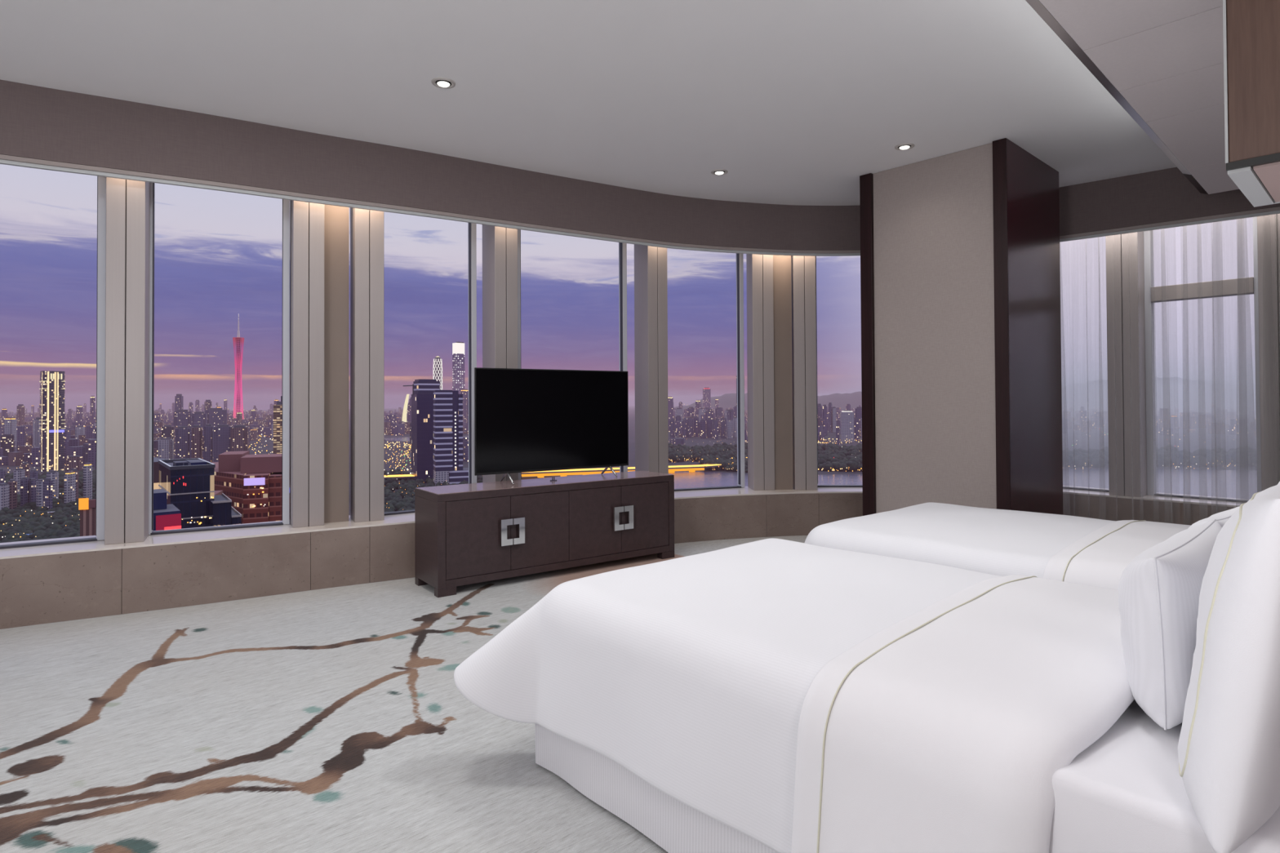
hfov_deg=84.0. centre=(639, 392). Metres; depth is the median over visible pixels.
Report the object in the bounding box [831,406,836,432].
apartment tower
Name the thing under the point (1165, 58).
ceiling
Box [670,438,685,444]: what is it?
apartment tower
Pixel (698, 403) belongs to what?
apartment tower
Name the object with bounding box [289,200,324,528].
trim
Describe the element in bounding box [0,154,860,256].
trim
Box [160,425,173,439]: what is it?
apartment tower
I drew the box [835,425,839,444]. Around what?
apartment tower
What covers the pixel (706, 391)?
skyscraper
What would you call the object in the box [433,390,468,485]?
tower
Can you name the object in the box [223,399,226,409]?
apartment tower
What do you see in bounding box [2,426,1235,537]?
city lights
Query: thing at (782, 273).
trim
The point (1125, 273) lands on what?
trim
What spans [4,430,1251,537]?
city lights
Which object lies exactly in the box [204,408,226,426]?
apartment tower
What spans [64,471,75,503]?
apartment block
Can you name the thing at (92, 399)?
apartment tower
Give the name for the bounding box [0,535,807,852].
floor
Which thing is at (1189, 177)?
trim
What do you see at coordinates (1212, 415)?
apartment tower
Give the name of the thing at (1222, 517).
pillow
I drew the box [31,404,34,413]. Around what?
apartment tower
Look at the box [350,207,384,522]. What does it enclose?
trim
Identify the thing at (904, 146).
recessed light
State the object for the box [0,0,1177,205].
ceiling
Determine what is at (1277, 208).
trim
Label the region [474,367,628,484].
television
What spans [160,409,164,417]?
apartment tower
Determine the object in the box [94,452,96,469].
apartment block
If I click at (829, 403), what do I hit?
apartment tower
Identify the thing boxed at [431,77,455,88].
recessed light
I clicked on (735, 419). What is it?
apartment tower
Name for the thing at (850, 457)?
trees
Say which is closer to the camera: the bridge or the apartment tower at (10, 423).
the bridge
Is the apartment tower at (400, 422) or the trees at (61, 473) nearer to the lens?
the trees at (61, 473)
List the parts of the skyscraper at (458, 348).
crown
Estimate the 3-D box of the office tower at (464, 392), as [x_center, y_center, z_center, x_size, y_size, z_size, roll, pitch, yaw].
[-967.655,82.353,3927.843,58.534,204.094,67.150,0,-1,-43]
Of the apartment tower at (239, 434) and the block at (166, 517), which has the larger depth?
the apartment tower at (239, 434)
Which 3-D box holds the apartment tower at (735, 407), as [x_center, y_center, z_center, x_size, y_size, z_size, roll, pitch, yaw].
[480.115,119.494,3524.874,32.409,104.799,26.371,0,-1,-43]
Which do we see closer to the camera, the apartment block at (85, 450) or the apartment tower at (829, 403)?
the apartment block at (85, 450)
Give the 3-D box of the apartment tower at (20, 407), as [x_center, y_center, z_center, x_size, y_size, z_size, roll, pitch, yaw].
[-2558.576,113.994,2938.967,24.599,131.736,25.505,0,-1,-43]
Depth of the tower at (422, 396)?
1147.53 m
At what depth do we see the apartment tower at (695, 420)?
2599.30 m
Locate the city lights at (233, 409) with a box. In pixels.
[3,408,1188,537]
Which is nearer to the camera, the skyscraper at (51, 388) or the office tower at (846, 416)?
the skyscraper at (51, 388)
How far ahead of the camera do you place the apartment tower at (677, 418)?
2702.84 m
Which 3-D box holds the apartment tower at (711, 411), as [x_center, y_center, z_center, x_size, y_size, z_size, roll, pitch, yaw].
[337.865,125.016,3411.806,33.843,92.314,36.287,0,-1,-43]
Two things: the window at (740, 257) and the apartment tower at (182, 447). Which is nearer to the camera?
the window at (740, 257)
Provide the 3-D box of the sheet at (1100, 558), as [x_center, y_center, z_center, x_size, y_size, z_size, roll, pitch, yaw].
[2.320,0.933,3.122,1.568,0.619,0.603,0,-1,-43]
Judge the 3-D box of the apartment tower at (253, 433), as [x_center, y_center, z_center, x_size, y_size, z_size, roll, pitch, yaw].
[-1356.816,148.637,2500.403,29.636,39.029,24.447,0,-1,-43]
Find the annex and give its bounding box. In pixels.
[210,493,241,526]
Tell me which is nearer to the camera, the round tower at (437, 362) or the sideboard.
the sideboard
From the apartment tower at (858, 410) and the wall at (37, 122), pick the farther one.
the apartment tower at (858, 410)
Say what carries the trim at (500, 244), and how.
attached to the wall
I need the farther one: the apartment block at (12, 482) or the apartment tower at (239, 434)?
the apartment tower at (239, 434)
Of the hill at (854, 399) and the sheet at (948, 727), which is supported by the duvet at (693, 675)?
the sheet at (948, 727)
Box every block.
[0,468,5,484]
[0,483,9,510]
[8,479,17,509]
[13,468,25,494]
[20,462,29,478]
[20,476,30,506]
[29,478,37,502]
[30,469,38,479]
[35,479,44,506]
[42,478,53,509]
[46,470,58,498]
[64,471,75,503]
[65,455,82,472]
[69,468,78,499]
[78,490,222,536]
[82,445,88,466]
[83,462,92,499]
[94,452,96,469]
[152,488,181,530]
[153,457,164,489]
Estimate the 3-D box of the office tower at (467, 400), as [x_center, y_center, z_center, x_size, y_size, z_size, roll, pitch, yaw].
[-793.457,98.556,3327.616,44.777,154.584,63.229,0,-1,-43]
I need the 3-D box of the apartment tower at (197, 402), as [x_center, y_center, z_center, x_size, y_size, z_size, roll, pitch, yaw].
[-3332.259,134.383,5356.127,29.784,160.581,37.622,0,-1,-43]
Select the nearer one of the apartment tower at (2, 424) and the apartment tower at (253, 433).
the apartment tower at (2, 424)
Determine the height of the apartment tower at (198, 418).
106.656 m
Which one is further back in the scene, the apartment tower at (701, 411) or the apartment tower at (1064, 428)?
the apartment tower at (701, 411)
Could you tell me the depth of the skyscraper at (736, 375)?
2902.56 m
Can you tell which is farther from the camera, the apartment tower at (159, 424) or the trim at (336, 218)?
the apartment tower at (159, 424)
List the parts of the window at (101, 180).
frame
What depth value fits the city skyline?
2887.72 m
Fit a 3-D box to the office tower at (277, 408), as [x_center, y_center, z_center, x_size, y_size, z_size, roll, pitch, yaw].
[-689.765,83.678,1368.425,36.168,133.233,44.727,0,-1,-43]
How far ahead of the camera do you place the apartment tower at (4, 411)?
3475.61 m
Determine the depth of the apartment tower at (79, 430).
2036.23 m
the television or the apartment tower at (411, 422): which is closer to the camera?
the television
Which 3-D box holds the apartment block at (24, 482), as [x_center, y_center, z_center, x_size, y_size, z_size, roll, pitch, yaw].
[-748.290,123.540,865.806,9.036,41.272,16.457,0,-1,-43]
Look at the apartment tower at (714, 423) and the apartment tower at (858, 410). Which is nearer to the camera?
the apartment tower at (714, 423)
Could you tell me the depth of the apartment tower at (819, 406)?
2699.55 m
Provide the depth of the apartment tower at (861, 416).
2301.73 m
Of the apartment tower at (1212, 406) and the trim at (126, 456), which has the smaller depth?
the trim at (126, 456)
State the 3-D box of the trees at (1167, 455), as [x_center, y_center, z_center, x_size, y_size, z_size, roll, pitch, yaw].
[1095.537,129.882,1496.187,638.689,34.456,400.972,0,-1,-43]
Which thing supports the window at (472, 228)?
in the wall
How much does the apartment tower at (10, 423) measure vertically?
98.712 m
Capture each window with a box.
[0,176,106,549]
[148,182,289,535]
[384,222,476,515]
[517,229,627,479]
[674,253,745,491]
[815,256,862,487]
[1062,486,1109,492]
[1143,216,1261,502]
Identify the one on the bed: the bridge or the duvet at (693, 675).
the duvet at (693, 675)
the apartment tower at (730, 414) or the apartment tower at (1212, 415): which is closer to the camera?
the apartment tower at (730, 414)
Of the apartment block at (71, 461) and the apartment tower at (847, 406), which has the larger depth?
the apartment tower at (847, 406)
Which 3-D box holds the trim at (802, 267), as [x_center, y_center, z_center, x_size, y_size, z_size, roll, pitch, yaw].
[1.644,-0.316,7.197,0.364,2.562,0.363,0,-1,-43]
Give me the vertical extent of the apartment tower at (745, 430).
40.891 m
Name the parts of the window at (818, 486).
frame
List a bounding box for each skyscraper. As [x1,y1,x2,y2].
[39,370,66,471]
[452,342,464,394]
[702,387,711,408]
[736,375,737,417]
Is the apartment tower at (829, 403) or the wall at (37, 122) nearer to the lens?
the wall at (37, 122)
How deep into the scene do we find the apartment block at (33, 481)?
868.53 m
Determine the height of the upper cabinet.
0.901 m
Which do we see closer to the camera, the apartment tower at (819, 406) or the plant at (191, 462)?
the plant at (191, 462)
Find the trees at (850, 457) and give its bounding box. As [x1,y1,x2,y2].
[817,443,862,471]
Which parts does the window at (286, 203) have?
frame, frame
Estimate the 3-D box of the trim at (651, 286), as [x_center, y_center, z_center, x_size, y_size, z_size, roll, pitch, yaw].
[0.105,-0.313,6.810,0.280,2.562,0.335,0,-1,-43]
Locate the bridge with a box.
[384,457,746,479]
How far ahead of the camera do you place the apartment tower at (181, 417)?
2101.38 m
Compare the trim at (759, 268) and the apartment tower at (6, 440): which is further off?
the apartment tower at (6, 440)
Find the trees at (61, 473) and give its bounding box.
[5,469,96,488]
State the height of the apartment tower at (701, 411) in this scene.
96.799 m
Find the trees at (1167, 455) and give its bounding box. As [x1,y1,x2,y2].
[1062,444,1257,467]
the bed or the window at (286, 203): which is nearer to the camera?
the bed
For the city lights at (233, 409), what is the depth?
1590.08 m
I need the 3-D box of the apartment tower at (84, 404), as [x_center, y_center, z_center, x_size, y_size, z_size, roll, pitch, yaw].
[-5273.645,172.337,6757.620,23.000,140.229,19.622,0,-1,-43]
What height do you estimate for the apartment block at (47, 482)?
41.861 m
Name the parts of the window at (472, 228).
frame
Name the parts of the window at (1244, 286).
frame, frame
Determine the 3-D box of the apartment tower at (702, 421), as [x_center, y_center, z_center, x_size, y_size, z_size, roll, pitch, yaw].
[220.114,126.817,2491.766,26.641,66.405,26.672,0,-1,-43]
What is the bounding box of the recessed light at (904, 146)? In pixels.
[894,142,914,150]
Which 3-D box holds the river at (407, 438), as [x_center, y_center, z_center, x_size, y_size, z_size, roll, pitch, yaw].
[-641.680,163.689,2474.762,408.839,0.001,622.897,0,-1,-43]
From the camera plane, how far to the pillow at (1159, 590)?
1.47 m
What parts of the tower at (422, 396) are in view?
roof frame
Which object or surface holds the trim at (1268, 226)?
attached to the wall
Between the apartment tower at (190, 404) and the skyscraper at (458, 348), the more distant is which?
the apartment tower at (190, 404)
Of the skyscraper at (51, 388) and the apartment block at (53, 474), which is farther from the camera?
the skyscraper at (51, 388)
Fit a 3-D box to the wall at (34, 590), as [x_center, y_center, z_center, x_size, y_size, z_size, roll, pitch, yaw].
[-1.850,1.187,4.237,10.853,0.454,3.558,0,-1,-43]
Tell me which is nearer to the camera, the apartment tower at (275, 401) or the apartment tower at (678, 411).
the apartment tower at (678, 411)
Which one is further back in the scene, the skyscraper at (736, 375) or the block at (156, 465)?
the skyscraper at (736, 375)
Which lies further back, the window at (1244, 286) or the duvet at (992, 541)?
the window at (1244, 286)
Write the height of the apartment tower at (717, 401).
150.486 m
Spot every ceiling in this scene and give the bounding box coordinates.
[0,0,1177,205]
[1039,0,1239,194]
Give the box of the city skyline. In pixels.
[0,405,1256,466]
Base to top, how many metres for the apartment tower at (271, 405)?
127.600 m
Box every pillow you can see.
[1117,519,1222,731]
[1177,484,1279,852]
[1188,506,1239,528]
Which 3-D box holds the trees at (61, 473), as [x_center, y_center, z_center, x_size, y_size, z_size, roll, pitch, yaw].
[-959.384,139.120,1151.935,183.910,25.918,313.794,0,-1,-43]
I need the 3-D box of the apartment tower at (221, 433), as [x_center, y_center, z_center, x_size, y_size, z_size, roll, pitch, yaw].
[-856.920,109.136,1461.761,37.742,86.408,34.060,0,-1,-43]
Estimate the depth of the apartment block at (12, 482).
839.35 m
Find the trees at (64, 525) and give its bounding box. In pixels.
[0,484,96,542]
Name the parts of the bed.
mattress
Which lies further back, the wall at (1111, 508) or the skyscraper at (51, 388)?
the skyscraper at (51, 388)
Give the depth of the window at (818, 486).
7.28 m
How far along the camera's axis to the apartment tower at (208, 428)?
1470.23 m
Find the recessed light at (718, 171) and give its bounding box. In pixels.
[711,168,728,175]
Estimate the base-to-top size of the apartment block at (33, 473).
37.556 m
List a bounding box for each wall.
[0,79,1279,250]
[0,493,862,629]
[1062,493,1235,525]
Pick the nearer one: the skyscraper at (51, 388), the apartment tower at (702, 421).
the skyscraper at (51, 388)
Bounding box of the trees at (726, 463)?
[699,453,747,472]
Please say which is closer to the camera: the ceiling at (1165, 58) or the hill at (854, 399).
the ceiling at (1165, 58)
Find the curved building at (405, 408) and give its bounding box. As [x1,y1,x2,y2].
[401,394,410,433]
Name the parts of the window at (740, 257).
frame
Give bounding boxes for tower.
[0,422,4,434]
[0,433,13,456]
[1,408,7,421]
[4,417,17,451]
[17,404,24,426]
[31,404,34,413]
[33,417,39,447]
[67,408,72,417]
[75,405,83,422]
[75,426,84,438]
[83,403,86,413]
[89,395,95,424]
[153,420,164,428]
[157,437,173,459]
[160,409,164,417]
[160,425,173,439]
[172,402,174,415]
[173,409,191,431]
[174,394,183,411]
[174,426,190,459]
[188,402,193,413]
[191,411,207,433]
[191,425,202,459]
[195,400,199,411]
[204,400,211,409]
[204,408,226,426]
[204,423,213,462]
[213,424,232,462]
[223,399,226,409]
[230,425,248,451]
[232,314,244,419]
[235,412,242,425]
[249,429,257,440]
[250,409,255,422]
[270,404,273,410]
[271,423,273,438]
[273,399,279,404]
[273,401,281,453]
[398,421,404,434]
[402,378,439,483]
[407,403,408,421]
[408,397,411,422]
[409,422,411,447]
[432,355,442,390]
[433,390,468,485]
[460,389,468,423]
[466,397,468,422]
[667,396,673,419]
[670,418,675,438]
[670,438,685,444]
[675,408,683,427]
[675,415,681,421]
[679,401,682,408]
[682,419,686,439]
[684,408,687,417]
[687,406,694,416]
[687,417,693,437]
[693,416,698,436]
[695,400,701,413]
[698,408,705,422]
[700,419,705,438]
[703,411,711,421]
[706,408,714,420]
[706,417,712,437]
[711,419,718,439]
[715,399,719,408]
[715,407,722,421]
[720,417,726,438]
[724,409,730,418]
[726,410,733,420]
[726,419,733,439]
[733,406,736,416]
[733,417,737,437]
[744,429,747,443]
[817,403,822,426]
[822,404,826,435]
[828,402,831,432]
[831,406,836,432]
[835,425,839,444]
[836,407,839,414]
[840,409,853,442]
[845,404,850,409]
[853,417,858,440]
[855,406,862,423]
[860,416,862,440]
[1062,426,1066,433]
[1170,415,1177,434]
[1210,404,1214,413]
[1211,414,1214,422]
[1254,417,1256,437]
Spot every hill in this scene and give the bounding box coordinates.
[673,391,862,412]
[1061,376,1255,412]
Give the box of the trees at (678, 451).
[668,442,747,462]
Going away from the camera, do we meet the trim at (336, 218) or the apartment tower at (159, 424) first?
the trim at (336, 218)
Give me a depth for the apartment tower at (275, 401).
4520.89 m
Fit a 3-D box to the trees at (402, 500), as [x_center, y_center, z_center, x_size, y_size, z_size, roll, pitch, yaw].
[-275.107,138.591,1073.008,409.211,15.536,583.070,0,-1,-43]
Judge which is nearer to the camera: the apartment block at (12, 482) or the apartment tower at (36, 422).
the apartment block at (12, 482)
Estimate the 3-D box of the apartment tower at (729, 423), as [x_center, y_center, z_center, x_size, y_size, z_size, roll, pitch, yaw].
[311.199,125.826,2461.703,28.330,66.694,27.031,0,-1,-43]
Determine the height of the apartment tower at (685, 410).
77.998 m
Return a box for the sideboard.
[414,470,674,597]
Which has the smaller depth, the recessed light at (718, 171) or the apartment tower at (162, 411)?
the recessed light at (718, 171)
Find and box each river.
[384,436,409,441]
[542,469,1257,499]
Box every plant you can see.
[173,460,188,466]
[184,459,206,465]
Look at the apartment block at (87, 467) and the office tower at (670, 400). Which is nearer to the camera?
the apartment block at (87, 467)
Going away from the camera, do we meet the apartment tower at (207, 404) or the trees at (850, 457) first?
the trees at (850, 457)
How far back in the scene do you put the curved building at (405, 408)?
3000.55 m
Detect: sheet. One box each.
[791,574,1134,852]
[1042,520,1190,590]
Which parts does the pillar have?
fabric panel, wood panel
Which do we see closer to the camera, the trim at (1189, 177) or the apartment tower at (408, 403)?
the trim at (1189, 177)
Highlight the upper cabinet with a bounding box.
[1222,0,1279,207]
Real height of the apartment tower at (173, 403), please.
140.647 m
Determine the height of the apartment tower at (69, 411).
99.190 m
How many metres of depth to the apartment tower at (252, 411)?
3650.42 m
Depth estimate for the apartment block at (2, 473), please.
980.34 m
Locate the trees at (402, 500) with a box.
[384,468,482,512]
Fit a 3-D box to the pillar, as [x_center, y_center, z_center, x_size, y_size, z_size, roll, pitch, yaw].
[2.682,-0.237,5.951,1.150,3.199,1.170,0,-1,-43]
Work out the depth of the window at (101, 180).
4.62 m
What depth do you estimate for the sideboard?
5.20 m
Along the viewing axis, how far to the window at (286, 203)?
5.17 m
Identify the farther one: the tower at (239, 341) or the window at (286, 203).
the tower at (239, 341)
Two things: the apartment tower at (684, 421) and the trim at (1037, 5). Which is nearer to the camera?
the trim at (1037, 5)
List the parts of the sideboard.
leg, panel, leg, door, pull, pull, door, panel, rail, door, pull, pull, door, panel, leg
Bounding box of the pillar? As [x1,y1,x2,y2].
[859,137,1062,515]
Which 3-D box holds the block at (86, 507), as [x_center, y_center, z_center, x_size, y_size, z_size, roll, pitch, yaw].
[-232.599,90.913,343.064,62.368,87.920,67.756,0,-1,-43]
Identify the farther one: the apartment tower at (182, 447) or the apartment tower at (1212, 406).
the apartment tower at (1212, 406)
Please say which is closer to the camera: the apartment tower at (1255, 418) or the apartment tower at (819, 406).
the apartment tower at (1255, 418)
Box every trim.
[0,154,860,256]
[0,486,862,559]
[104,177,150,544]
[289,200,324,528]
[324,204,349,523]
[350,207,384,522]
[482,224,518,482]
[634,244,668,473]
[746,253,774,490]
[773,254,793,489]
[791,255,817,489]
[1025,0,1191,174]
[1059,206,1279,239]
[1062,485,1248,507]
[1105,231,1146,497]
[1183,173,1208,194]
[1257,213,1279,491]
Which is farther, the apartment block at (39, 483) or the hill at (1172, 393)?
the hill at (1172, 393)
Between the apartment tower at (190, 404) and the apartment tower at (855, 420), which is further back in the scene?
the apartment tower at (190, 404)
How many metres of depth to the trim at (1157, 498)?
6.17 m
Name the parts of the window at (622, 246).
frame, frame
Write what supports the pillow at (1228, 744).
on the bed
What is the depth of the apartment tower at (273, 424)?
2617.77 m
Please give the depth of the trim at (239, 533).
4.87 m
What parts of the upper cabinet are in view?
edge trim, underside panel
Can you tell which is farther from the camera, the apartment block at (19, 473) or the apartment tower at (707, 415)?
the apartment tower at (707, 415)
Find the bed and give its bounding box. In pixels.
[534,699,1279,852]
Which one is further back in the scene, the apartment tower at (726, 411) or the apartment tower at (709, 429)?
the apartment tower at (726, 411)
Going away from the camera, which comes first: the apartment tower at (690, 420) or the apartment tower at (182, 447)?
the apartment tower at (182, 447)
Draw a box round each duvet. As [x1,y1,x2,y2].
[453,537,1000,852]
[804,502,1115,577]
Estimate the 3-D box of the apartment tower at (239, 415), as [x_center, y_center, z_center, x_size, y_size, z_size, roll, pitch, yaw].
[-1560.948,124.106,2771.498,24.642,97.089,23.823,0,-1,-43]
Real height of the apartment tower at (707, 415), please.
82.002 m
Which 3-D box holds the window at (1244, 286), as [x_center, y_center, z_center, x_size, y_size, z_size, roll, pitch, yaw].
[4.843,-0.376,6.128,0.110,2.580,0.800,0,-1,-43]
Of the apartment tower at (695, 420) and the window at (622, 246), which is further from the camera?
the apartment tower at (695, 420)

